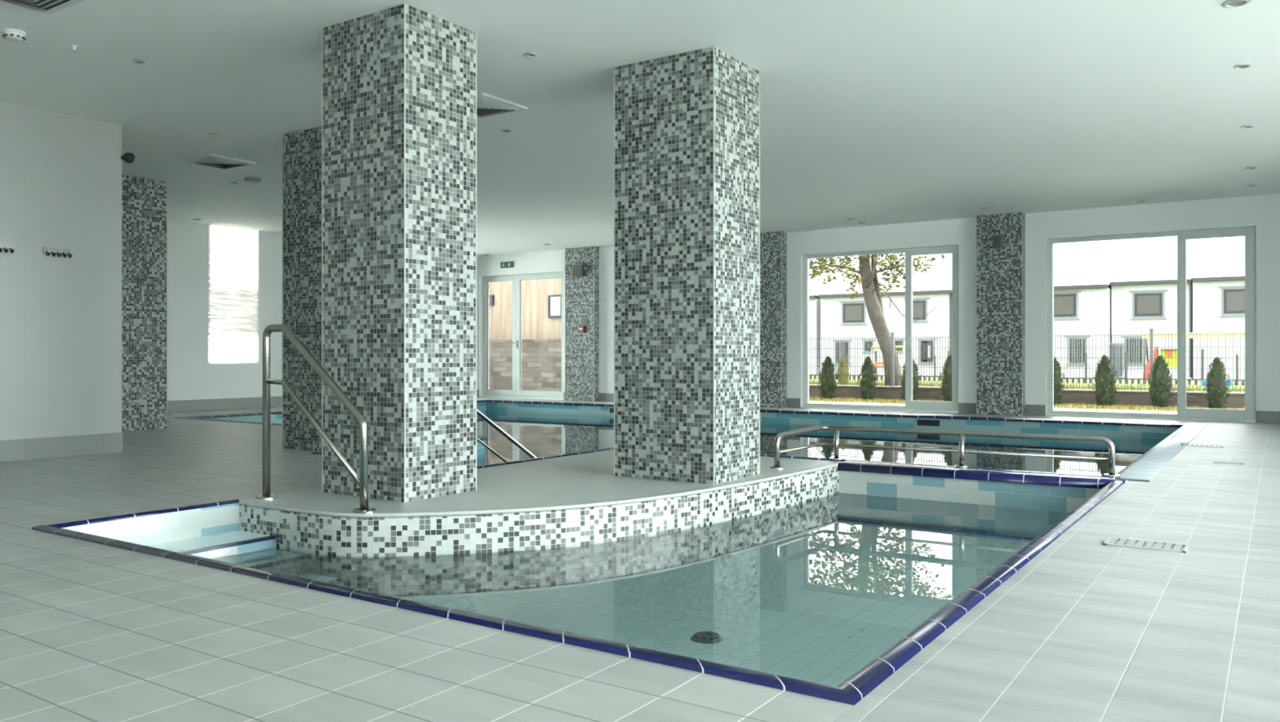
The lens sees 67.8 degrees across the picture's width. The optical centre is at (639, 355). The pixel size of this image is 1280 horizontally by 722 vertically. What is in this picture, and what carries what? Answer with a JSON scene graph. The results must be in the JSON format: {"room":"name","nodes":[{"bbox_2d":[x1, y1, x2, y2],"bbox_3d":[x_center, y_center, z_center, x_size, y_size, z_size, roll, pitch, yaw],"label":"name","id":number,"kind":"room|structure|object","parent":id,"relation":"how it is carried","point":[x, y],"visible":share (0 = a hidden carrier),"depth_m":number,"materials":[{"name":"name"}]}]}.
{"room":"indoor swimming pool","nodes":[
{"label":"indoor swimming pool","id":0,"kind":"room"},
{"bbox_2d":[0,101,122,440],"bbox_3d":[-9.275,-0.557,6.143,5.550,2.895,8.870,0,0,34],"label":"wall","id":1,"kind":"structure","parent":0,"point":[61,174],"depth_m":7.85,"materials":[{"name":"paint"}]},
{"bbox_2d":[0,243,14,253],"bbox_3d":[-5.015,-0.846,7.463,0.060,0.076,0.212,0,0,34],"label":"hook rail","id":2,"kind":"object","parent":1,"relation":"attached to","point":[7,246],"visible":1,"depth_m":7.52,"materials":[{"name":"grey metal"}]},
{"bbox_2d":[43,247,72,257],"bbox_3d":[-4.772,-0.846,7.824,0.060,0.076,0.212,0,0,34],"label":"hook rail","id":3,"kind":"object","parent":1,"relation":"attached to","point":[46,250],"visible":1,"depth_m":7.83,"materials":[{"name":"grey metal"}]},
{"bbox_2d":[0,432,122,462],"bbox_3d":[-6.966,0.754,4.594,0.012,0.172,8.870,0,0,34],"label":"baseboard","id":4,"kind":"structure","parent":1,"relation":"attached to","point":[20,450],"depth_m":7.85,"materials":[{"name":"tile"}]},
{"bbox_2d":[120,152,134,163],"bbox_3d":[-4.448,-1.720,8.290,0.096,0.091,0.095,0,0,34],"label":"security camera","id":5,"kind":"object","parent":1,"relation":"attached to","point":[128,157],"visible":1,"depth_m":8.26,"materials":[{"name":"black plastic"}]},
{"bbox_2d":[167,219,282,400],"bbox_3d":[-6.239,-0.557,15.383,0.300,2.895,9.800,0,0,34],"label":"wall","id":6,"kind":"structure","parent":0,"point":[224,284],"depth_m":14.76,"materials":[{"name":"paint"}]},
{"bbox_2d":[167,396,282,413],"bbox_3d":[-7.196,0.752,13.676,0.012,0.175,5.900,0,0,34],"label":"baseboard","id":7,"kind":"structure","parent":6,"relation":"attached to","point":[184,406],"depth_m":14.71,"materials":[{"name":"tile"}]},
{"bbox_2d":[0,0,1279,257],"bbox_3d":[-1.063,-2.130,6.583,18.700,0.250,19.350,0,0,34],"label":"ceiling","id":8,"kind":"structure","parent":0,"point":[873,113],"depth_m":7.35,"materials":[{"name":"white paint"}]},
{"bbox_2d":[2,28,26,41],"bbox_3d":[-3.872,-1.979,5.896,0.124,0.052,0.124,0,0,34],"label":"smoke detector","id":9,"kind":"object","parent":8,"relation":"attached to","point":[16,35],"visible":1,"depth_m":5.86,"materials":[{"name":"white plastic"}]},
{"bbox_2d":[0,0,85,14],"bbox_3d":[-3.375,-1.990,5.201,0.520,0.030,0.520,0,0,34],"label":"ceiling vent","id":10,"kind":"object","parent":8,"relation":"in","point":[46,6],"visible":1,"depth_m":5.41,"materials":[{"name":"grey metal"}]},
{"bbox_2d":[71,44,77,52],"bbox_3d":[-3.658,-1.987,6.162,0.040,0.036,0.039,0,0,34],"label":"ceiling sensor","id":11,"kind":"object","parent":8,"relation":"attached to","point":[73,46],"visible":1,"depth_m":6.15,"materials":[{"name":"white plastic"}]},
{"bbox_2d":[133,59,144,64],"bbox_3d":[-3.413,-2.000,6.491,0.070,0.010,0.070,0,0,34],"label":"recessed light","id":12,"kind":"object","parent":8,"relation":"in","point":[136,61],"visible":1,"depth_m":6.48,"materials":[{"name":"grey metal"}]},
{"bbox_2d":[208,131,217,134],"bbox_3d":[-3.834,-2.000,8.556,0.080,0.010,0.080,0,0,34],"label":"recessed light","id":13,"kind":"object","parent":8,"relation":"in","point":[209,132],"visible":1,"depth_m":8.54,"materials":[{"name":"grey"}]},
{"bbox_2d":[179,153,256,169],"bbox_3d":[-4.341,-1.990,9.811,0.520,0.030,0.520,0,0,34],"label":"ceiling vent","id":14,"kind":"object","parent":8,"relation":"in","point":[209,160],"visible":1,"depth_m":9.73,"materials":[{"name":"grey metal"}]},
{"bbox_2d":[244,177,260,183],"bbox_3d":[-4.394,-1.987,10.810,0.170,0.036,0.170,0,0,34],"label":"ceiling speaker","id":15,"kind":"object","parent":8,"relation":"attached to","point":[254,180],"visible":1,"depth_m":10.76,"materials":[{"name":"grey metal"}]},
{"bbox_2d":[476,93,527,118],"bbox_3d":[-1.271,-1.990,7.620,0.520,0.030,0.520,0,0,34],"label":"ceiling vent","id":16,"kind":"object","parent":8,"relation":"in","point":[487,105],"visible":0.7,"depth_m":7.58,"materials":[{"name":"grey metal"}]},
{"bbox_2d":[500,128,511,132],"bbox_3d":[-1.188,-2.000,8.479,0.100,0.010,0.100,0,0,34],"label":"recessed light","id":17,"kind":"object","parent":8,"relation":"in","point":[503,130],"visible":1,"depth_m":8.46,"materials":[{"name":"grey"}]},
{"bbox_2d":[524,52,537,57],"bbox_3d":[-0.723,-2.000,6.337,0.080,0.010,0.080,0,0,34],"label":"recessed light","id":18,"kind":"object","parent":8,"relation":"in","point":[529,54],"visible":1,"depth_m":6.33,"materials":[{"name":"grey metal"}]},
{"bbox_2d":[979,206,991,208],"bbox_3d":[4.668,-2.000,12.884,0.140,0.010,0.140,0,0,34],"label":"recessed light","id":19,"kind":"object","parent":8,"relation":"in","point":[984,207],"visible":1,"depth_m":12.86,"materials":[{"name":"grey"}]},
{"bbox_2d":[1222,0,1251,7],"bbox_3d":[3.382,-2.000,5.402,0.140,0.010,0.140,0,0,34],"label":"recessed light","id":20,"kind":"object","parent":8,"relation":"in","point":[1230,3],"visible":1,"depth_m":5.40,"materials":[{"name":"grey metal"}]},
{"bbox_2d":[1233,63,1252,69],"bbox_3d":[4.165,-2.000,6.587,0.110,0.010,0.110,0,0,34],"label":"recessed light","id":21,"kind":"object","parent":8,"relation":"in","point":[1242,65],"visible":1,"depth_m":6.58,"materials":[{"name":"grey metal"}]},
{"bbox_2d":[1240,124,1254,128],"bbox_3d":[5.307,-2.000,8.325,0.110,0.010,0.110,0,0,34],"label":"recessed light","id":22,"kind":"object","parent":8,"relation":"in","point":[1246,126],"visible":1,"depth_m":8.31,"materials":[{"name":"grey metal"}]},
{"bbox_2d":[1244,166,1257,168],"bbox_3d":[6.510,-2.000,10.155,0.110,0.010,0.110,0,0,34],"label":"recessed light","id":23,"kind":"object","parent":8,"relation":"in","point":[1250,167],"visible":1,"depth_m":10.12,"materials":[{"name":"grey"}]},
{"bbox_2d":[0,397,1279,721],"bbox_3d":[-1.077,0.840,6.562,18.100,0.001,18.700,0,0,34],"label":"floor","id":24,"kind":"structure","parent":0,"point":[1087,630],"depth_m":2.81,"materials":[{"name":"tile"}]},
{"bbox_2d":[122,175,167,431],"bbox_3d":[-5.971,-0.583,10.899,0.748,2.845,0.738,0,0,34],"label":"column","id":25,"kind":"structure","parent":24,"relation":"on","point":[144,201],"depth_m":10.79,"materials":[{"name":"grey tile"}]},
{"bbox_2d":[282,126,321,452],"bbox_3d":[-2.785,-0.583,8.774,0.608,2.845,0.738,0,0,34],"label":"column","id":26,"kind":"structure","parent":24,"relation":"on","point":[302,149],"depth_m":8.48,"materials":[{"name":"grey tile"}]},
{"bbox_2d":[31,480,1124,705],"bbox_3d":[0.122,1.056,5.442,4.168,0.459,4.804,0,0,34],"label":"pool","id":27,"kind":"object","parent":24,"relation":"in","point":[831,611],"visible":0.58,"depth_m":4.90,"materials":[{"name":"liquid"}]},
{"bbox_2d":[239,449,840,596],"bbox_3d":[-0.356,1.065,6.503,2.184,0.461,3.875,0,0,34],"label":"platform","id":28,"kind":"object","parent":27,"relation":"in","point":[569,520],"visible":0.92,"depth_m":5.41,"materials":[{"name":"tile"}]},
{"bbox_2d":[255,324,376,513],"bbox_3d":[-1.839,0.329,5.364,0.984,1.023,0.123,0,0,34],"label":"stair handrail","id":29,"kind":"object","parent":28,"relation":"on","point":[362,481],"visible":1,"depth_m":5.39,"materials":[{"name":"silver metal"}]},
{"bbox_2d":[321,3,476,502],"bbox_3d":[-1.479,-0.583,5.869,0.732,2.845,0.588,0,0,34],"label":"column","id":30,"kind":"structure","parent":28,"relation":"on","point":[399,82],"depth_m":5.63,"materials":[{"name":"grey tile"}]},
{"bbox_2d":[613,46,759,484],"bbox_3d":[0.332,-0.583,6.671,0.798,2.845,0.658,0,0,34],"label":"column","id":31,"kind":"structure","parent":28,"relation":"on","point":[686,125],"depth_m":6.40,"materials":[{"name":"grey tile"}]},
{"bbox_2d":[690,631,723,644],"bbox_3d":[0.300,1.267,4.290,0.148,0.017,0.148,0,0,34],"label":"drain","id":32,"kind":"object","parent":27,"relation":"on","point":[705,637],"visible":1,"depth_m":4.26,"materials":[{"name":"grey metal"}]},
{"bbox_2d":[712,552,734,559],"bbox_3d":[0.524,1.267,6.042,0.148,0.017,0.148,0,0,34],"label":"drain","id":33,"kind":"object","parent":27,"relation":"on","point":[722,556],"visible":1,"depth_m":6.00,"materials":[{"name":"grey metal"}]},
{"bbox_2d":[564,246,599,401],"bbox_3d":[-1.081,-0.583,17.733,0.678,2.845,0.158,0,0,34],"label":"column","id":34,"kind":"structure","parent":24,"relation":"on","point":[581,293],"depth_m":17.64,"materials":[{"name":"grey tile"}]},
{"bbox_2d":[573,264,583,277],"bbox_3d":[-1.129,-1.565,17.593,0.200,0.220,0.136,0,0,34],"label":"wall speaker","id":35,"kind":"object","parent":34,"relation":"attached to","point":[578,270],"visible":1,"depth_m":17.53,"materials":[{"name":"grey plastic"}]},
{"bbox_2d":[573,265,580,275],"bbox_3d":[-1.165,-1.565,17.539,0.170,0.190,0.006,0,0,34],"label":"grille","id":36,"kind":"object","parent":35,"relation":"attached to","point":[576,268],"depth_m":17.54,"materials":[{"name":"grey"}]},
{"bbox_2d":[578,321,585,333],"bbox_3d":[-1.074,-0.531,17.604,0.120,0.205,0.056,0,0,34],"label":"fire alarm","id":37,"kind":"object","parent":34,"relation":"attached to","point":[581,329],"visible":1,"depth_m":17.58,"materials":[{"name":"red plastic"}]},
{"bbox_2d":[171,400,1206,482],"bbox_3d":[-0.303,1.406,11.311,11.664,1.168,8.058,0,0,34],"label":"pool","id":38,"kind":"object","parent":24,"relation":"in","point":[1145,468],"visible":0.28,"depth_m":12.63,"materials":[{"name":"tile"}]},
{"bbox_2d":[476,408,537,462],"bbox_3d":[-1.436,0.956,8.451,0.124,2.047,2.320,0,0,34],"label":"pool handrail","id":39,"kind":"object","parent":38,"relation":"attached to","point":[480,414],"visible":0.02,"depth_m":8.67,"materials":[{"name":"silver metal"}]},
{"bbox_2d":[608,407,613,413],"bbox_3d":[-0.386,0.930,16.098,0.340,0.110,0.012,0,0,34],"label":"inlet","id":40,"kind":"object","parent":38,"relation":"attached to","point":[611,409],"visible":0.41,"depth_m":16.16,"materials":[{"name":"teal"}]},
{"bbox_2d":[476,410,1163,475],"bbox_3d":[-0.355,1.025,11.346,11.350,0.001,7.870,0,0,34],"label":"pool water","id":41,"kind":"object","parent":38,"relation":"in","point":[542,434],"visible":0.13,"depth_m":10.92,"materials":[{"name":"teal liquid"}]},
{"bbox_2d":[915,418,941,427],"bbox_3d":[3.984,0.930,13.167,0.340,0.110,0.012,0,0,34],"label":"inlet","id":42,"kind":"object","parent":38,"relation":"attached to","point":[922,422],"visible":1,"depth_m":13.16,"materials":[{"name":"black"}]},
{"bbox_2d":[837,459,1127,540],"bbox_3d":[2.446,1.283,6.941,1.990,0.914,0.345,0,0,34],"label":"divider","id":43,"kind":"object","parent":38,"relation":"in","point":[990,502],"visible":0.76,"depth_m":6.86,"materials":[{"name":"tile"}]},
{"bbox_2d":[769,425,1119,477],"bbox_3d":[2.201,0.699,7.124,2.388,0.282,0.770,0,0,13],"label":"rail","id":44,"kind":"object","parent":43,"relation":"on","point":[1111,459],"visible":0.98,"depth_m":7.07,"materials":[{"name":"silver metal"}]},
{"bbox_2d":[760,231,786,408],"bbox_3d":[2.028,-0.583,15.618,0.738,2.845,0.208,0,0,34],"label":"column","id":45,"kind":"structure","parent":24,"relation":"on","point":[773,245],"depth_m":15.44,"materials":[{"name":"grey tile"}]},
{"bbox_2d":[976,212,1025,416],"bbox_3d":[5.127,-0.583,13.551,0.628,2.845,0.188,0,0,34],"label":"column","id":46,"kind":"structure","parent":24,"relation":"on","point":[1000,273],"depth_m":13.46,"materials":[{"name":"grey tile"}]},
{"bbox_2d":[992,234,1003,249],"bbox_3d":[5.045,-1.597,13.416,0.130,0.200,0.136,0,0,34],"label":"wall speaker","id":47,"kind":"object","parent":46,"relation":"attached to","point":[997,240],"visible":1,"depth_m":13.37,"materials":[{"name":"grey plastic"}]},
{"bbox_2d":[993,235,1000,248],"bbox_3d":[5.008,-1.597,13.362,0.100,0.170,0.006,0,0,34],"label":"grille","id":48,"kind":"object","parent":47,"relation":"attached to","point":[997,239],"depth_m":13.36,"materials":[{"name":"grey"}]},
{"bbox_2d":[1102,537,1189,553],"bbox_3d":[2.239,0.837,4.218,0.320,0.006,0.180,0,0,34],"label":"floor drain","id":49,"kind":"object","parent":24,"relation":"on","point":[1110,541],"visible":1,"depth_m":4.21,"materials":[{"name":"grey"}]},
{"bbox_2d":[1181,444,1224,448],"bbox_3d":[5.220,0.837,8.841,0.340,0.006,0.200,0,0,34],"label":"floor drain","id":50,"kind":"object","parent":24,"relation":"on","point":[1188,445],"visible":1,"depth_m":8.82,"materials":[{"name":"grey metal"}]},
{"bbox_2d":[1213,461,1244,464],"bbox_3d":[4.600,0.837,7.451,0.200,0.006,0.100,0,0,34],"label":"floor drain","id":51,"kind":"object","parent":24,"relation":"on","point":[1216,462],"visible":1,"depth_m":7.45,"materials":[{"name":"grey metal"}]},
{"bbox_2d":[476,193,1279,422],"bbox_3d":[4.215,-0.557,14.452,18.700,2.895,0.300,0,0,34],"label":"wall","id":52,"kind":"structure","parent":0,"point":[1262,212],"depth_m":13.42,"materials":[{"name":"white paint"}]},
{"bbox_2d":[500,261,513,268],"bbox_3d":[-2.633,-1.798,18.845,0.325,0.116,0.033,0,0,34],"label":"exit sign","id":53,"kind":"object","parent":52,"relation":"attached to","point":[503,264],"visible":1,"depth_m":18.84,"materials":[{"name":"green plastic"}]},
{"bbox_2d":[482,271,564,399],"bbox_3d":[-2.253,-0.370,18.821,2.190,2.460,0.309,0,0,34],"label":"door","id":54,"kind":"structure","parent":52,"relation":"in","point":[517,392],"depth_m":18.85,"materials":[{"name":"white plastic"}]},
{"bbox_2d":[598,393,613,401],"bbox_3d":[-0.477,0.765,17.411,0.690,0.150,0.012,0,0,34],"label":"baseboard","id":55,"kind":"structure","parent":52,"relation":"attached to","point":[602,397],"depth_m":17.50,"materials":[{"name":"tile"}]},
{"bbox_2d":[786,398,800,408],"bbox_3d":[2.483,0.765,15.425,0.240,0.150,0.012,0,0,34],"label":"baseboard","id":56,"kind":"structure","parent":52,"relation":"attached to","point":[790,402],"depth_m":15.41,"materials":[{"name":"tile"}]},
{"bbox_2d":[803,245,958,411],"bbox_3d":[3.726,-0.385,14.810,2.510,2.490,0.309,0,0,34],"label":"window","id":57,"kind":"structure","parent":52,"relation":"in","point":[953,406],"depth_m":14.45,"materials":[{"name":"white plastic"}]},
{"bbox_2d":[958,403,976,413],"bbox_3d":[4.792,0.765,13.877,0.300,0.150,0.012,0,0,34],"label":"baseboard","id":58,"kind":"structure","parent":52,"relation":"attached to","point":[967,408],"depth_m":13.88,"materials":[{"name":"tile"}]},
{"bbox_2d":[1024,404,1045,416],"bbox_3d":[5.544,0.765,13.373,0.270,0.150,0.012,0,0,34],"label":"baseboard","id":59,"kind":"structure","parent":52,"relation":"attached to","point":[1029,410],"depth_m":13.36,"materials":[{"name":"tile"}]},
{"bbox_2d":[1046,226,1256,421],"bbox_3d":[6.782,-0.385,12.760,2.470,2.490,0.309,0,0,34],"label":"window","id":60,"kind":"structure","parent":52,"relation":"in","point":[1249,413],"depth_m":12.43,"materials":[{"name":"white plastic"}]},
{"bbox_2d":[1256,411,1279,423],"bbox_3d":[9.675,0.765,10.602,4.740,0.150,0.012,0,0,34],"label":"baseboard","id":61,"kind":"structure","parent":52,"relation":"attached to","point":[1264,417],"depth_m":11.85,"materials":[{"name":"tile"}]},
{"label":"outside","id":62,"kind":"structure","parent":0,"visible":0},
{"bbox_2d":[808,401,1177,414],"bbox_3d":[4.593,0.870,15.824,70.000,0.001,2.400,0,0,34],"label":"terrace","id":63,"kind":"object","parent":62,"point":[820,402],"depth_m":15.26,"materials":[{"name":"grey concrete"}]},
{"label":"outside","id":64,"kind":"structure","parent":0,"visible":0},
{"bbox_2d":[808,396,1244,412],"bbox_3d":[5.623,0.855,17.360,70.000,0.030,1.300,0,0,34],"label":"verge","id":65,"kind":"structure","parent":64,"point":[1150,407],"depth_m":15.92,"materials":[{"name":"green"}]},
{"bbox_2d":[488,339,561,391],"bbox_3d":[-5.784,0.258,24.409,15.200,1.264,0.300,0,0,34],"label":"stone wall","id":66,"kind":"structure","parent":65,"relation":"on","point":[541,359],"depth_m":22.05,"materials":[{"name":"beige stone"}]},
{"bbox_2d":[817,355,839,398],"bbox_3d":[3.692,0.438,18.724,0.440,0.875,0.437,0,0,-41],"label":"shrub","id":67,"kind":"object","parent":65,"relation":"on","point":[828,384],"visible":1,"depth_m":18.62,"materials":[{"name":"green plant"}]},
{"bbox_2d":[857,355,877,400],"bbox_3d":[4.375,0.435,18.249,0.398,0.878,0.396,0,0,-7],"label":"shrub","id":68,"kind":"object","parent":65,"relation":"on","point":[868,380],"visible":1,"depth_m":18.17,"materials":[{"name":"green plant"}]},
{"bbox_2d":[899,357,922,400],"bbox_3d":[5.047,0.430,17.794,0.437,0.889,0.440,0,0,39],"label":"shrub","id":69,"kind":"object","parent":65,"relation":"on","point":[915,377],"visible":0.61,"depth_m":17.72,"materials":[{"name":"green plant"}]},
{"bbox_2d":[938,355,951,401],"bbox_3d":[5.663,0.425,17.386,0.437,0.902,0.440,0,0,44],"label":"shrub","id":70,"kind":"object","parent":65,"relation":"on","point":[946,389],"visible":0.59,"depth_m":17.31,"materials":[{"name":"green plant"}]},
{"bbox_2d":[808,386,1244,408],"bbox_3d":[9.919,0.777,15.238,24.500,0.325,0.200,0,0,34],"label":"wall","id":71,"kind":"structure","parent":65,"relation":"on","point":[1126,398],"depth_m":16.60,"materials":[{"name":"brick"}]},
{"bbox_2d":[808,384,1244,394],"bbox_3d":[9.919,0.605,15.238,24.500,0.020,0.240,0,0,34],"label":"cap","id":72,"kind":"object","parent":71,"relation":"on","point":[1136,391],"visible":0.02,"depth_m":16.72,"materials":[{"name":"grey concrete"}]},
{"bbox_2d":[808,328,1244,391],"bbox_3d":[6.784,0.070,17.340,13.474,1.049,0.060,0,0,34],"label":"wire fence","id":73,"kind":"object","parent":72,"relation":"on","point":[1151,335],"visible":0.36,"depth_m":16.82,"materials":[{"name":"grey metal"}]},
{"bbox_2d":[1053,356,1066,404],"bbox_3d":[7.141,0.444,16.414,0.396,0.861,0.398,0,0,5],"label":"shrub","id":74,"kind":"object","parent":65,"relation":"on","point":[1058,391],"visible":0.59,"depth_m":16.30,"materials":[{"name":"green plant"}]},
{"bbox_2d":[1089,354,1119,406],"bbox_3d":[7.777,0.426,15.971,0.440,0.898,0.437,0,0,44],"label":"shrub","id":75,"kind":"object","parent":65,"relation":"on","point":[1105,386],"visible":1,"depth_m":15.87,"materials":[{"name":"green plant"}]},
{"bbox_2d":[1145,355,1175,408],"bbox_3d":[8.466,0.427,15.505,0.440,0.898,0.437,0,0,-30],"label":"shrub","id":76,"kind":"object","parent":65,"relation":"on","point":[1161,386],"visible":1,"depth_m":15.42,"materials":[{"name":"green plant"}]},
{"bbox_2d":[1202,356,1232,408],"bbox_3d":[9.139,0.443,15.075,0.396,0.862,0.398,0,0,-1],"label":"shrub","id":77,"kind":"object","parent":65,"relation":"on","point":[1216,392],"visible":1,"depth_m":14.99,"materials":[{"name":"green plant"}]},
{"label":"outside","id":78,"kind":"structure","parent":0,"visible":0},
{"bbox_2d":[808,375,1244,392],"bbox_3d":[13.628,0.980,38.271,100.000,0.660,42.250,0,0,34],"label":"ground","id":79,"kind":"structure","parent":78,"point":[879,377],"depth_m":34.86,"materials":[{"name":"green plant"}]},
{"bbox_2d":[488,278,561,340],"bbox_3d":[-5.537,-2.610,28.548,19.000,7.100,6.750,0,0,34],"label":"cladding","id":80,"kind":"structure","parent":79,"relation":"on","point":[541,299],"depth_m":22.58,"materials":[{"name":"beige wood"}]},
{"bbox_2d":[550,296,560,315],"bbox_3d":[-1.962,-1.153,22.105,0.298,0.444,0.006,0,0,34],"label":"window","id":81,"kind":"structure","parent":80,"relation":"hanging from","point":[555,301],"depth_m":22.10,"materials":[{"name":"white glass"}]},
{"bbox_2d":[808,262,839,374],"bbox_3d":[8.388,-2.420,71.828,13.914,8.520,8.550,0,0,34],"label":"house","id":82,"kind":"structure","parent":79,"relation":"on","point":[817,287],"depth_m":64.91,"materials":[{"name":"grey paint"}]},
{"bbox_2d":[836,356,849,385],"bbox_3d":[4.395,0.366,20.538,0.327,0.688,0.316,0,0,34],"label":"young shrub","id":83,"kind":"object","parent":79,"relation":"on","point":[840,369],"visible":0.66,"depth_m":20.47,"materials":[{"name":"green plant"}]},
{"bbox_2d":[808,253,947,386],"bbox_3d":[4.966,-2.044,19.418,5.214,5.705,3.674,0,0,31],"label":"plane tree","id":84,"kind":"object","parent":79,"relation":"on","point":[871,289],"visible":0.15,"depth_m":19.47,"materials":[{"name":"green plant"}]},
{"bbox_2d":[888,311,895,328],"bbox_3d":[5.100,-0.793,19.277,0.120,0.460,0.120,0,0,34],"label":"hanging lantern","id":85,"kind":"object","parent":84,"relation":"hanging from","point":[891,319],"visible":1,"depth_m":19.24,"materials":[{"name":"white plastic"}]},
{"bbox_2d":[873,361,884,377],"bbox_3d":[7.317,0.429,29.018,0.527,0.492,0.350,0,0,34],"label":"garden bench","id":86,"kind":"object","parent":79,"relation":"on","point":[876,363],"visible":0.27,"depth_m":29.13,"materials":[{"name":"brown wood"}]},
{"bbox_2d":[818,255,951,376],"bbox_3d":[18.569,-2.420,64.518,10.204,8.520,8.550,0,0,34],"label":"house","id":87,"kind":"structure","parent":79,"relation":"on","point":[842,316],"depth_m":61.71,"materials":[{"name":"white paint"}]},
{"bbox_2d":[871,346,904,373],"bbox_3d":[9.059,0.289,34.863,1.229,1.301,0.080,0,0,34],"label":"climbing frame","id":88,"kind":"object","parent":79,"relation":"on","point":[876,347],"visible":0.41,"depth_m":34.56,"materials":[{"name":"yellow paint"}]},
{"bbox_2d":[808,377,1244,392],"bbox_3d":[8.738,0.619,19.670,13.462,0.241,5.731,0,0,34],"label":"grass","id":89,"kind":"structure","parent":79,"relation":"on","point":[1123,387],"depth_m":19.11,"materials":[{"name":"green"}]},
{"bbox_2d":[810,349,1244,386],"bbox_3d":[9.649,0.370,33.273,27.040,1.140,0.085,0,0,34],"label":"picket fence","id":90,"kind":"object","parent":79,"relation":"on","point":[1126,379],"visible":0.1,"depth_m":29.60,"materials":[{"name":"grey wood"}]},
{"bbox_2d":[1053,268,1118,377],"bbox_3d":[26.008,-1.710,59.528,6.917,7.100,8.550,0,0,34],"label":"house","id":91,"kind":"structure","parent":79,"relation":"on","point":[1082,299],"depth_m":55.17,"materials":[{"name":"grey paint"}]},
{"bbox_2d":[1145,345,1158,380],"bbox_3d":[14.487,0.319,26.948,0.315,1.242,0.500,0,0,34],"label":"slide","id":92,"kind":"object","parent":79,"relation":"on","point":[1156,348],"visible":0.31,"depth_m":26.80,"materials":[{"name":"red plastic"}]},
{"bbox_2d":[1110,263,1196,378],"bbox_3d":[30.944,-1.790,57.060,4.222,7.260,8.550,0,0,34],"label":"house","id":93,"kind":"structure","parent":79,"relation":"on","point":[1144,299],"depth_m":54.08,"materials":[{"name":"grey paint"}]},
{"bbox_2d":[1157,342,1187,367],"bbox_3d":[14.942,0.130,26.703,0.647,1.041,1.300,0,0,34],"label":"playhouse","id":94,"kind":"object","parent":79,"relation":"on","point":[1174,344],"visible":0.4,"depth_m":26.30,"materials":[{"name":"yellow plastic"}]},
{"bbox_2d":[1142,332,1244,385],"bbox_3d":[15.726,0.124,26.779,2.871,1.551,1.440,0,0,34],"label":"swing frame","id":95,"kind":"object","parent":79,"relation":"on","point":[1196,335],"visible":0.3,"depth_m":26.86,"materials":[{"name":"beige metal"}]},
{"bbox_2d":[1201,380,1232,386],"bbox_3d":[16.101,0.769,26.588,0.734,0.160,0.500,0,0,34],"label":"sandbox","id":96,"kind":"object","parent":79,"relation":"on","point":[1205,381],"visible":0.34,"depth_m":26.51,"materials":[{"name":"blue plastic"}]},
{"bbox_2d":[1192,260,1244,379],"bbox_3d":[37.332,-1.790,51.933,11.980,7.260,8.550,0,0,34],"label":"house","id":97,"kind":"structure","parent":79,"relation":"on","point":[1219,286],"depth_m":51.45,"materials":[{"name":"grey paint"}]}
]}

